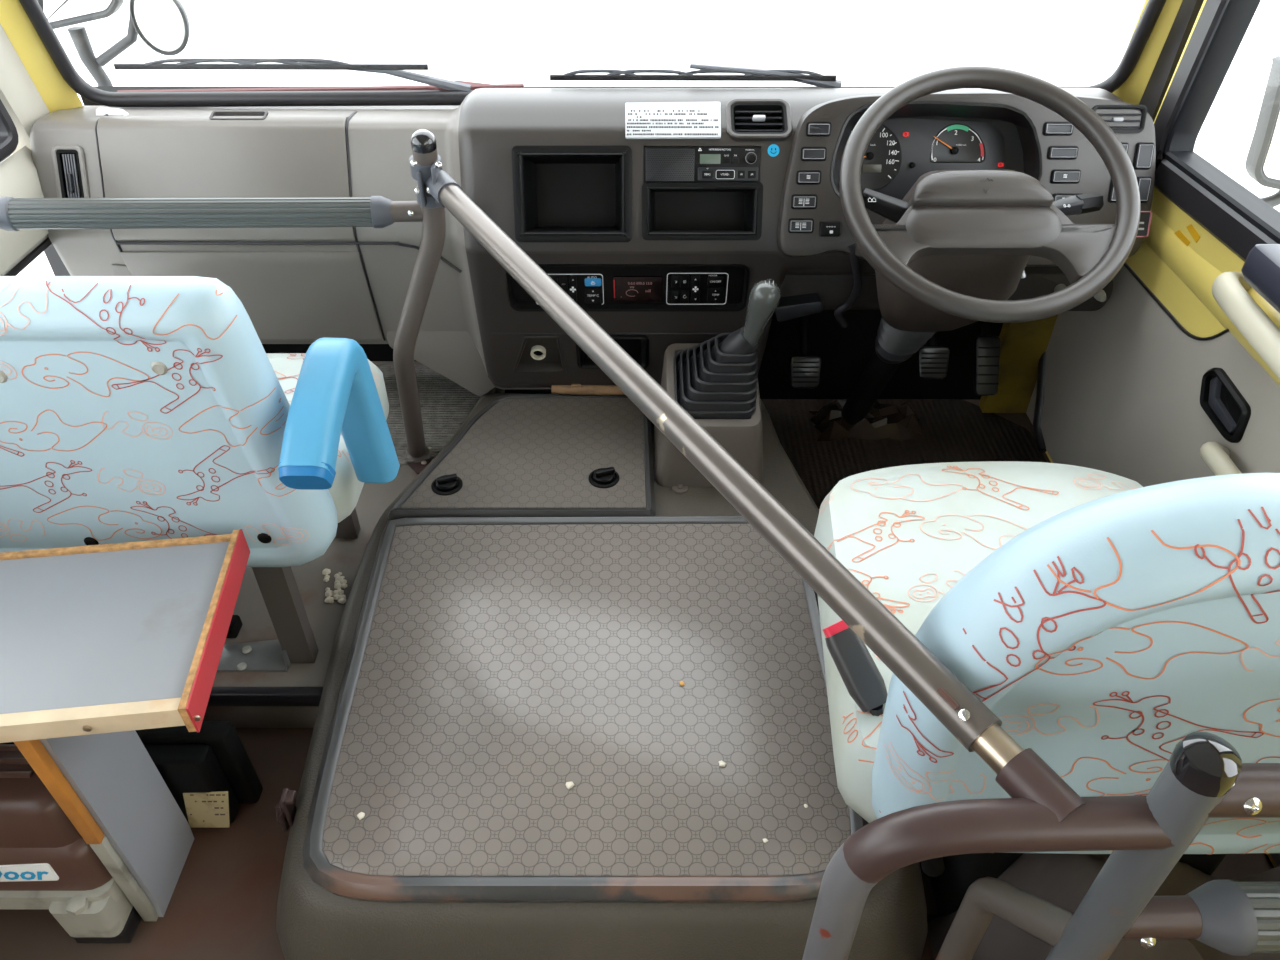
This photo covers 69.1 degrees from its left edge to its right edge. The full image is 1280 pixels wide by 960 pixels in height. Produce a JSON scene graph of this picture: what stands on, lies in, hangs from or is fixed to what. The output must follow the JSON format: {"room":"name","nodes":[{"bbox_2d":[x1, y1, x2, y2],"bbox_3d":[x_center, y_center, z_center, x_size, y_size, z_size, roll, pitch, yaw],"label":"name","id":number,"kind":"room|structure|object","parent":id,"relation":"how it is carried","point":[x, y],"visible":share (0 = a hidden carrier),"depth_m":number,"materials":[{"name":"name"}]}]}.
{"room":"bus interior","nodes":[
{"label":"bus interior","id":0,"kind":"room"},
{"bbox_2d":[203,361,504,727],"bbox_3d":[-0.650,0.046,1.724,0.700,0.100,0.915,0,39,0],"label":"floor","id":1,"kind":"structure","parent":0,"point":[343,555],"depth_m":1.45,"materials":[{"name":"rubber"}]},
{"bbox_2d":[0,276,399,662],"bbox_3d":[-0.655,-0.044,1.259,0.662,0.628,0.480,0,39,0],"label":"passenger seat","id":2,"kind":"object","parent":1,"relation":"on","point":[133,408],"visible":0.98,"depth_m":1.04,"materials":[{"name":"blue fabric"}]},
{"bbox_2d":[266,353,388,522],"bbox_3d":[-0.688,-0.067,1.349,0.594,0.111,0.311,0,39,0],"label":"cushion","id":3,"kind":"object","parent":2,"relation":"on","point":[345,491],"depth_m":1.31,"materials":[{"name":"white fabric"}]},
{"bbox_2d":[0,129,445,473],"bbox_3d":[-0.641,-0.243,1.487,0.734,0.656,0.225,-3,40,-4],"label":"handrail","id":4,"kind":"object","parent":1,"relation":"on","point":[16,214],"visible":0.96,"depth_m":1.29,"materials":[{"name":"grey metal"}]},
{"bbox_2d":[425,170,1023,774],"bbox_3d":[-0.010,-0.108,0.966,0.037,0.099,1.035,-21,44,-24],"label":"bar","id":5,"kind":"object","parent":4,"relation":"attached to","point":[967,718],"visible":0.98,"depth_m":0.81,"materials":[{"name":"metal"}]},
{"bbox_2d":[226,615,242,637],"bbox_3d":[-0.624,0.223,1.411,0.030,0.024,0.030,0,39,0],"label":"block","id":6,"kind":"object","parent":1,"relation":"on","point":[236,624],"visible":0.49,"depth_m":1.40,"materials":[{"name":"black plastic"}]},
{"bbox_2d":[217,639,290,671],"bbox_3d":[-0.571,0.250,1.373,0.113,0.032,0.062,0,39,0],"label":"bracket","id":7,"kind":"object","parent":1,"relation":"on","point":[259,656],"visible":0.73,"depth_m":1.37,"materials":[{"name":"grey metal"}]},
{"bbox_2d":[207,687,322,705],"bbox_3d":[-0.645,0.312,1.339,0.680,0.028,0.016,0,39,0],"label":"step nosing","id":8,"kind":"structure","parent":1,"relation":"attached to","point":[219,696],"depth_m":1.33,"materials":[{"name":"black rubber"}]},
{"bbox_2d":[322,568,346,603],"bbox_3d":[-0.488,0.168,1.489,0.037,0.008,0.087,-11,41,-13],"label":"foam","id":9,"kind":"object","parent":1,"relation":"on","point":[340,582],"visible":1,"depth_m":1.48,"materials":[{"name":"beige paint"}]},
{"bbox_2d":[375,364,488,465],"bbox_3d":[-0.645,-0.120,1.843,0.670,0.006,0.398,0,39,0],"label":"floor carpet","id":10,"kind":"object","parent":1,"relation":"on","point":[445,404],"visible":0.16,"depth_m":1.87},
{"bbox_2d":[81,86,1084,398],"bbox_3d":[-0.075,-0.428,1.900,1.850,0.710,0.040,0,39,0],"label":"wall","id":11,"kind":"structure","parent":0,"point":[844,353],"depth_m":2.00,"materials":[{"name":"black plastic"}]},
{"bbox_2d":[117,80,523,91],"bbox_3d":[-0.550,-0.677,1.616,0.700,0.029,0.043,0,39,0],"label":"cowl edge","id":12,"kind":"object","parent":11,"relation":"attached to","point":[474,85],"visible":0.36,"depth_m":1.60,"materials":[{"name":"red paint"}]},
{"bbox_2d":[0,399,1273,959],"bbox_3d":[-0.075,1.325,0.286,1.850,0.050,4.760,0,39,0],"label":"floor","id":13,"kind":"structure","parent":0,"point":[222,905],"depth_m":1.21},
{"bbox_2d":[0,744,141,942],"bbox_3d":[-0.813,0.439,1.133,0.364,0.242,0.155,0,39,0],"label":"storage box","id":14,"kind":"object","parent":13,"relation":"on","point":[46,863],"visible":0.66,"depth_m":1.09,"materials":[{"name":"brown plastic"}]},
{"bbox_2d":[0,529,249,920],"bbox_3d":[-0.723,0.331,1.110,0.555,0.439,0.259,-5,40,-6],"label":"table","id":15,"kind":"object","parent":13,"relation":"on","point":[100,644],"visible":1,"depth_m":1.01,"materials":[{"name":"grey laminate"}]},
{"bbox_2d":[0,721,262,827],"bbox_3d":[-0.742,0.397,1.248,0.417,0.162,0.066,0,39,0],"label":"case","id":16,"kind":"object","parent":13,"relation":"on","point":[209,772],"visible":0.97,"depth_m":1.21,"materials":[{"name":"black plastic"}]},
{"bbox_2d":[190,794,224,821],"bbox_3d":[-0.573,0.437,1.238,0.061,0.066,0.001,0,39,0],"label":"print","id":17,"kind":"object","parent":16,"relation":"attached to","point":[203,807],"depth_m":1.24,"materials":[{"name":"beige paper"}]},
{"bbox_2d":[275,393,927,959],"bbox_3d":[-0.060,0.211,1.462,0.831,0.178,1.109,0,39,0],"label":"engine housing","id":18,"kind":"object","parent":13,"relation":"on","point":[313,922],"visible":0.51,"depth_m":1.03,"materials":[{"name":"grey plastic"}]},
{"bbox_2d":[388,384,655,519],"bbox_3d":[-0.192,-0.058,1.628,0.433,0.046,0.352,0,39,0],"label":"floor hatch","id":19,"kind":"object","parent":18,"relation":"on","point":[521,455],"depth_m":1.60,"materials":[{"name":"rubber"}]},
{"bbox_2d":[303,516,868,902],"bbox_3d":[-0.069,0.260,1.259,0.679,0.024,0.628,0,39,0],"label":"engine cover","id":20,"kind":"object","parent":18,"relation":"on","point":[495,664],"visible":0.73,"depth_m":1.18,"materials":[{"name":"rubber"}]},
{"bbox_2d":[357,812,364,819],"bbox_3d":[-0.324,0.390,1.083,0.009,0.003,0.008,-30,48,-31],"label":"chip","id":21,"kind":"object","parent":20,"relation":"on","point":[360,815],"visible":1,"depth_m":1.08,"materials":[{"name":"beige"}]},
{"bbox_2d":[566,782,574,788],"bbox_3d":[-0.084,0.364,1.113,0.010,0.003,0.010,-22,44,-24],"label":"chip","id":22,"kind":"object","parent":20,"relation":"on","point":[569,785],"visible":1,"depth_m":1.11,"materials":[{"name":"beige food"}]},
{"bbox_2d":[719,760,726,766],"bbox_3d":[0.101,0.346,1.136,0.010,0.003,0.008,0,39,0],"label":"chip","id":23,"kind":"object","parent":20,"relation":"on","point":[721,763],"visible":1,"depth_m":1.13,"materials":[{"name":"beige food"}]},
{"bbox_2d":[30,88,1155,395],"bbox_3d":[-0.089,-0.406,1.639,1.798,0.568,0.303,0,39,0],"label":"dashboard","id":24,"kind":"object","parent":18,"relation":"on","point":[560,171],"visible":0.77,"depth_m":1.51,"materials":[{"name":"plastic"}]},
{"bbox_2d":[51,145,89,197],"bbox_3d":[-0.921,-0.486,1.515,0.051,0.109,0.074,0,39,0],"label":"air vent","id":25,"kind":"object","parent":24,"relation":"attached to","point":[70,164],"depth_m":1.50,"materials":[{"name":"black plastic"}]},
{"bbox_2d":[19,0,1166,106],"bbox_3d":[-0.076,-0.879,1.242,1.782,0.816,0.257,0,39,0],"label":"windshield frame","id":26,"kind":"structure","parent":24,"relation":"on","point":[1151,13],"depth_m":1.57,"materials":[{"name":"black rubber"}]},
{"bbox_2d":[114,58,470,90],"bbox_3d":[-0.581,-0.678,1.565,0.589,0.060,0.018,0,39,0],"label":"wiper","id":27,"kind":"object","parent":26,"relation":"attached to","point":[398,70],"visible":0.99,"depth_m":1.55,"materials":[{"name":"black metal"}]},
{"bbox_2d":[550,63,841,87],"bbox_3d":[0.095,-0.677,1.566,0.491,0.045,0.018,0,39,0],"label":"wiper","id":28,"kind":"object","parent":26,"relation":"attached to","point":[750,74],"visible":1,"depth_m":1.56,"materials":[{"name":"black rubber"}]},
{"bbox_2d":[627,110,717,134],"bbox_3d":[0.051,-0.558,1.451,0.142,0.024,0.045,0,39,0],"label":"print","id":29,"kind":"object","parent":24,"relation":"attached to","point":[639,122],"depth_m":1.45,"materials":[{"name":"white paper"}]},
{"bbox_2d":[644,147,759,182],"bbox_3d":[0.097,-0.496,1.465,0.180,0.058,0.043,0,39,0],"label":"radio","id":30,"kind":"object","parent":24,"relation":"attached to","point":[661,164],"visible":1,"depth_m":1.45,"materials":[{"name":"black plastic"}]},
{"bbox_2d":[646,149,694,180],"bbox_3d":[0.047,-0.492,1.454,0.076,0.045,0.018,0,39,0],"label":"speaker grille","id":31,"kind":"object","parent":30,"relation":"attached to","point":[661,164],"depth_m":1.45,"materials":[{"name":"black plastic"}]},
{"bbox_2d":[726,99,792,140],"bbox_3d":[0.186,-0.559,1.462,0.103,0.058,0.074,0,39,0],"label":"air vent","id":32,"kind":"object","parent":24,"relation":"attached to","point":[746,119],"depth_m":1.46,"materials":[{"name":"grey plastic"}]},
{"bbox_2d":[788,218,813,232],"bbox_3d":[0.255,-0.403,1.474,0.041,0.023,0.013,0,39,0],"label":"switch","id":33,"kind":"object","parent":24,"relation":"attached to","point":[795,225],"depth_m":1.47,"materials":[{"name":"white"}]},
{"bbox_2d":[791,194,816,208],"bbox_3d":[0.258,-0.437,1.462,0.041,0.023,0.013,0,39,0],"label":"switch","id":34,"kind":"object","parent":24,"relation":"attached to","point":[798,201],"depth_m":1.46,"materials":[{"name":"white"}]},
{"bbox_2d":[789,315,820,387],"bbox_3d":[0.314,-0.283,1.790,0.060,0.158,0.164,0,39,0],"label":"pedal","id":35,"kind":"object","parent":24,"relation":"attached to","point":[804,368],"visible":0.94,"depth_m":1.77,"materials":[{"name":"black rubber"}]},
{"bbox_2d":[796,170,820,184],"bbox_3d":[0.263,-0.472,1.450,0.039,0.022,0.013,0,39,0],"label":"switch","id":36,"kind":"object","parent":24,"relation":"attached to","point":[803,177],"depth_m":1.44,"materials":[{"name":"white"}]},
{"bbox_2d":[800,147,826,160],"bbox_3d":[0.268,-0.504,1.439,0.041,0.022,0.013,0,39,0],"label":"switch","id":37,"kind":"object","parent":24,"relation":"attached to","point":[806,153],"depth_m":1.43,"materials":[{"name":"grey plastic"}]},
{"bbox_2d":[806,122,830,136],"bbox_3d":[0.274,-0.538,1.427,0.039,0.022,0.013,0,39,0],"label":"switch","id":38,"kind":"object","parent":24,"relation":"attached to","point":[813,129],"depth_m":1.42,"materials":[{"name":"grey plastic"}]},
{"bbox_2d":[834,243,861,327],"bbox_3d":[0.351,-0.325,1.567,0.042,0.191,0.079,0,39,0],"label":"cable","id":39,"kind":"object","parent":24,"relation":"hanging from","point":[855,264],"visible":1,"depth_m":1.56,"materials":[{"name":"black rubber"}]},
{"bbox_2d":[917,332,949,378],"bbox_3d":[0.562,-0.301,1.801,0.060,0.158,0.164,0,39,0],"label":"pedal","id":40,"kind":"object","parent":24,"relation":"attached to","point":[932,360],"visible":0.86,"depth_m":1.78,"materials":[{"name":"black rubber"}]},
{"bbox_2d":[973,321,1000,395],"bbox_3d":[0.671,-0.284,1.817,0.049,0.178,0.181,0,39,0],"label":"pedal","id":41,"kind":"object","parent":24,"relation":"attached to","point":[986,347],"visible":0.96,"depth_m":1.79,"materials":[{"name":"black rubber"}]},
{"bbox_2d":[1042,122,1073,135],"bbox_3d":[0.641,-0.539,1.427,0.046,0.021,0.012,0,39,0],"label":"switch","id":42,"kind":"object","parent":24,"relation":"attached to","point":[1048,128],"depth_m":1.42,"materials":[{"name":"grey plastic"}]},
{"bbox_2d":[1047,146,1078,159],"bbox_3d":[0.653,-0.506,1.438,0.047,0.021,0.012,0,39,0],"label":"switch","id":43,"kind":"object","parent":24,"relation":"attached to","point":[1053,152],"depth_m":1.43,"materials":[{"name":"grey plastic"}]},
{"bbox_2d":[1050,169,1080,183],"bbox_3d":[0.662,-0.473,1.450,0.046,0.022,0.013,0,39,0],"label":"switch","id":44,"kind":"object","parent":24,"relation":"attached to","point":[1057,176],"depth_m":1.44,"materials":[{"name":"grey plastic"}]},
{"bbox_2d":[1052,193,1081,200],"bbox_3d":[0.670,-0.438,1.460,0.049,0.022,0.016,0,39,0],"label":"switch","id":45,"kind":"object","parent":24,"relation":"attached to","point":[1057,196],"depth_m":1.45,"materials":[{"name":"white plastic"}]},
{"bbox_2d":[1108,180,1115,202],"bbox_3d":[0.748,-0.455,1.456,0.027,0.039,0.019,0,39,0],"label":"switch","id":46,"kind":"object","parent":24,"relation":"attached to","point":[1111,193],"depth_m":1.45,"materials":[{"name":"grey plastic"}]},
{"bbox_2d":[1092,105,1146,132],"bbox_3d":[0.730,-0.556,1.426,0.084,0.039,0.033,0,39,0],"label":"air vent","id":47,"kind":"object","parent":24,"relation":"attached to","point":[1120,118],"depth_m":1.42,"materials":[{"name":"grey plastic"}]},
{"bbox_2d":[1121,142,1128,153],"bbox_3d":[0.739,-0.501,1.440,0.027,0.040,0.019,0,39,0],"label":"switch","id":48,"kind":"object","parent":24,"relation":"attached to","point":[1125,144],"depth_m":1.43,"materials":[{"name":"grey plastic"}]},
{"bbox_2d":[1136,211,1151,236],"bbox_3d":[0.789,-0.405,1.471,0.034,0.039,0.020,0,39,0],"label":"switch","id":49,"kind":"object","parent":24,"relation":"attached to","point":[1145,216],"depth_m":1.47,"materials":[{"name":"pink"}]},
{"bbox_2d":[1133,142,1154,169],"bbox_3d":[0.778,-0.501,1.440,0.028,0.040,0.019,0,39,0],"label":"switch","id":50,"kind":"object","parent":24,"relation":"attached to","point":[1143,152],"depth_m":1.43,"materials":[{"name":"grey plastic"}]},
{"bbox_2d":[1137,176,1151,202],"bbox_3d":[0.785,-0.455,1.456,0.025,0.039,0.019,0,39,0],"label":"switch","id":51,"kind":"object","parent":24,"relation":"attached to","point":[1144,182],"depth_m":1.45,"materials":[{"name":"grey plastic"}]},
{"bbox_2d":[654,279,780,493],"bbox_3d":[0.119,-0.183,1.534,0.187,0.359,0.214,0,39,0],"label":"lever","id":52,"kind":"object","parent":18,"relation":"on","point":[715,380],"visible":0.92,"depth_m":1.51,"materials":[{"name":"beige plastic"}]},
{"bbox_2d":[761,399,1046,508],"bbox_3d":[0.496,0.064,1.777,0.668,0.006,0.765,0,39,0],"label":"floor mat","id":53,"kind":"object","parent":13,"relation":"on","point":[955,430],"visible":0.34,"depth_m":1.94,"materials":[{"name":"black rubber"}]},
{"bbox_2d":[809,399,927,440],"bbox_3d":[0.486,-0.135,1.976,0.237,0.047,0.112,0,39,0],"label":"plastic wrapper","id":54,"kind":"object","parent":53,"relation":"on","point":[898,422],"visible":0.79,"depth_m":1.95,"materials":[{"name":"black plastic"}]},
{"bbox_2d":[841,170,1103,424],"bbox_3d":[0.474,-0.253,1.640,0.339,0.697,0.453,0,39,0],"label":"column","id":55,"kind":"structure","parent":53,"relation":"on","point":[907,323],"depth_m":1.39,"materials":[{"name":"grey plastic"}]},
{"bbox_2d":[839,66,1140,322],"bbox_3d":[0.476,-0.398,1.270,0.406,0.230,0.349,0,39,0],"label":"steering wheel","id":56,"kind":"object","parent":55,"relation":"attached to","point":[965,212],"visible":1,"depth_m":1.24,"materials":[{"name":"plastic"}]},
{"bbox_2d":[802,731,1279,959],"bbox_3d":[0.491,0.399,0.825,0.716,0.691,0.150,0,39,0],"label":"guard rail","id":57,"kind":"object","parent":13,"relation":"on","point":[1204,777],"visible":1,"depth_m":0.63,"materials":[{"name":"metal"}]},
{"bbox_2d":[995,748,1085,821],"bbox_3d":[0.273,0.213,0.634,0.034,0.037,0.049,-21,44,-24],"label":"socket","id":58,"kind":"object","parent":57,"relation":"attached to","point":[1037,793],"depth_m":0.62,"materials":[{"name":"brown plastic"}]},
{"bbox_2d":[814,461,1279,916],"bbox_3d":[0.466,0.163,1.056,0.526,0.768,0.556,0,39,0],"label":"seat","id":59,"kind":"object","parent":13,"relation":"on","point":[1106,620],"visible":0.78,"depth_m":0.72,"materials":[{"name":"blue fabric"}]},
{"bbox_2d":[823,620,887,715],"bbox_3d":[0.221,0.249,0.974,0.037,0.220,0.105,-21,44,-23],"label":"seat belt buckle","id":60,"kind":"object","parent":59,"relation":"on","point":[863,681],"visible":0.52,"depth_m":0.92,"materials":[{"name":"grey plastic"}]},
{"bbox_2d":[814,461,1142,822],"bbox_3d":[0.466,0.168,1.086,0.525,0.122,0.516,0,39,0],"label":"cushion","id":61,"kind":"object","parent":59,"relation":"on","point":[908,533],"depth_m":1.13,"materials":[{"name":"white fabric"}]},
{"bbox_2d":[927,853,1279,959],"bbox_3d":[0.600,0.497,1.030,0.480,0.280,0.160,0,39,0],"label":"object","id":62,"kind":"structure","parent":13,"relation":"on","point":[1061,880],"depth_m":1.00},
{"bbox_3d":[-1.020,0.696,-0.257,0.040,1.710,4.720,0,39,0],"label":"wall","id":63,"kind":"structure","parent":0,"visible":0},
{"bbox_2d":[0,99,17,161],"bbox_3d":[-1.009,-0.333,0.630,0.042,0.785,1.596,0,39,0],"label":"window","id":64,"kind":"structure","parent":63,"relation":"in","point":[8,131],"depth_m":1.46,"materials":[{"name":"grey glass"}]},
{"bbox_2d":[0,146,48,275],"bbox_3d":[-0.985,0.276,0.625,0.030,0.140,2.415,0,39,0],"label":"trim","id":65,"kind":"structure","parent":63,"relation":"attached to","point":[19,178],"depth_m":1.47,"materials":[{"name":"beige plastic"}]},
{"bbox_2d":[0,24,49,152],"bbox_3d":[-1.014,-0.881,1.152,0.052,1.060,0.351,0,39,0],"label":"trim","id":66,"kind":"structure","parent":63,"relation":"attached to","point":[19,95],"depth_m":1.49,"materials":[{"name":"white plastic"}]},
{"bbox_2d":[4,237,70,275],"bbox_3d":[-1.016,-0.156,1.497,0.039,0.300,0.512,0,39,0],"label":"window","id":67,"kind":"structure","parent":63,"relation":"in","point":[58,267],"depth_m":1.57,"materials":[{"name":"black rubber"}]},
{"bbox_2d":[0,0,82,112],"bbox_3d":[-0.999,-0.882,1.270,0.083,1.210,0.431,0,39,0],"label":"trim","id":68,"kind":"structure","parent":63,"relation":"attached to","point":[57,95],"depth_m":1.50,"materials":[{"name":"yellow paint"}]},
{"bbox_3d":[0.870,0.696,-0.257,0.040,1.710,4.720,0,39,0],"label":"wall","id":69,"kind":"structure","parent":0,"visible":0},
{"bbox_2d":[979,314,1057,412],"bbox_3d":[0.786,-0.324,1.875,0.097,0.440,0.030,0,39,0],"label":"wall panel","id":70,"kind":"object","parent":69,"relation":"attached to","point":[1023,344],"depth_m":1.93,"materials":[{"name":"yellow paint"}]},
{"bbox_2d":[1113,0,1182,104],"bbox_3d":[0.845,-0.911,1.306,0.090,1.210,0.316,0,39,0],"label":"trim","id":71,"kind":"structure","parent":69,"relation":"attached to","point":[1131,91],"depth_m":1.51,"materials":[{"name":"yellow paint"}]},
{"bbox_2d":[1026,0,1279,867],"bbox_3d":[0.865,-0.373,1.097,0.177,1.556,1.250,2,39,2],"label":"door","id":72,"kind":"structure","parent":69,"relation":"in","point":[1176,377],"depth_m":1.42,"materials":[{"name":"yellow paint"}]},
{"bbox_2d":[1245,55,1279,206],"bbox_3d":[1.206,-0.647,1.760,0.253,0.291,0.058,0,39,0],"label":"mirror","id":73,"kind":"object","parent":72,"relation":"attached to","point":[1262,164],"visible":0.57,"depth_m":1.75,"materials":[{"name":"grey mirror"}]},
{"bbox_2d":[1263,111,1279,179],"bbox_3d":[1.238,-0.654,1.726,0.167,0.216,0.005,0,39,0],"label":"mirror glass","id":74,"kind":"object","parent":73,"relation":"attached to","point":[1271,119],"depth_m":1.74,"materials":[{"name":"white mirror"}]},
{"bbox_2d":[1139,0,1203,121],"bbox_3d":[0.864,-0.893,1.284,0.052,1.210,0.152,0,39,0],"label":"trim","id":75,"kind":"structure","parent":69,"relation":"attached to","point":[1166,64],"depth_m":1.47,"materials":[{"name":"black rubber"}]},
{"label":"outside","id":76,"kind":"structure","parent":0,"visible":0},
{"bbox_2d":[17,0,1279,275],"bbox_3d":[0.000,1.646,1.352,60.000,0.100,60.000,0,39,0],"label":"sky","id":77,"kind":"structure","parent":76,"point":[860,42],"depth_m":7.72,"materials":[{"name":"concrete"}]},
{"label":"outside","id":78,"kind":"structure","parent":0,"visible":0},
{"bbox_2d":[37,0,189,85],"bbox_3d":[-1.017,-0.873,1.826,0.287,0.283,0.049,0,39,0],"label":"mirror","id":79,"kind":"object","parent":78,"point":[59,13],"depth_m":1.79,"materials":[{"name":"grey painted metal"},{"name":"grey plastic"}]},
{"bbox_2d":[43,0,111,21],"bbox_3d":[-1.069,-0.924,1.762,0.158,0.105,0.005,0,39,0],"label":"mirror glass","id":80,"kind":"object","parent":79,"relation":"attached to","point":[54,10],"depth_m":1.78,"materials":[{"name":"white mirror"}]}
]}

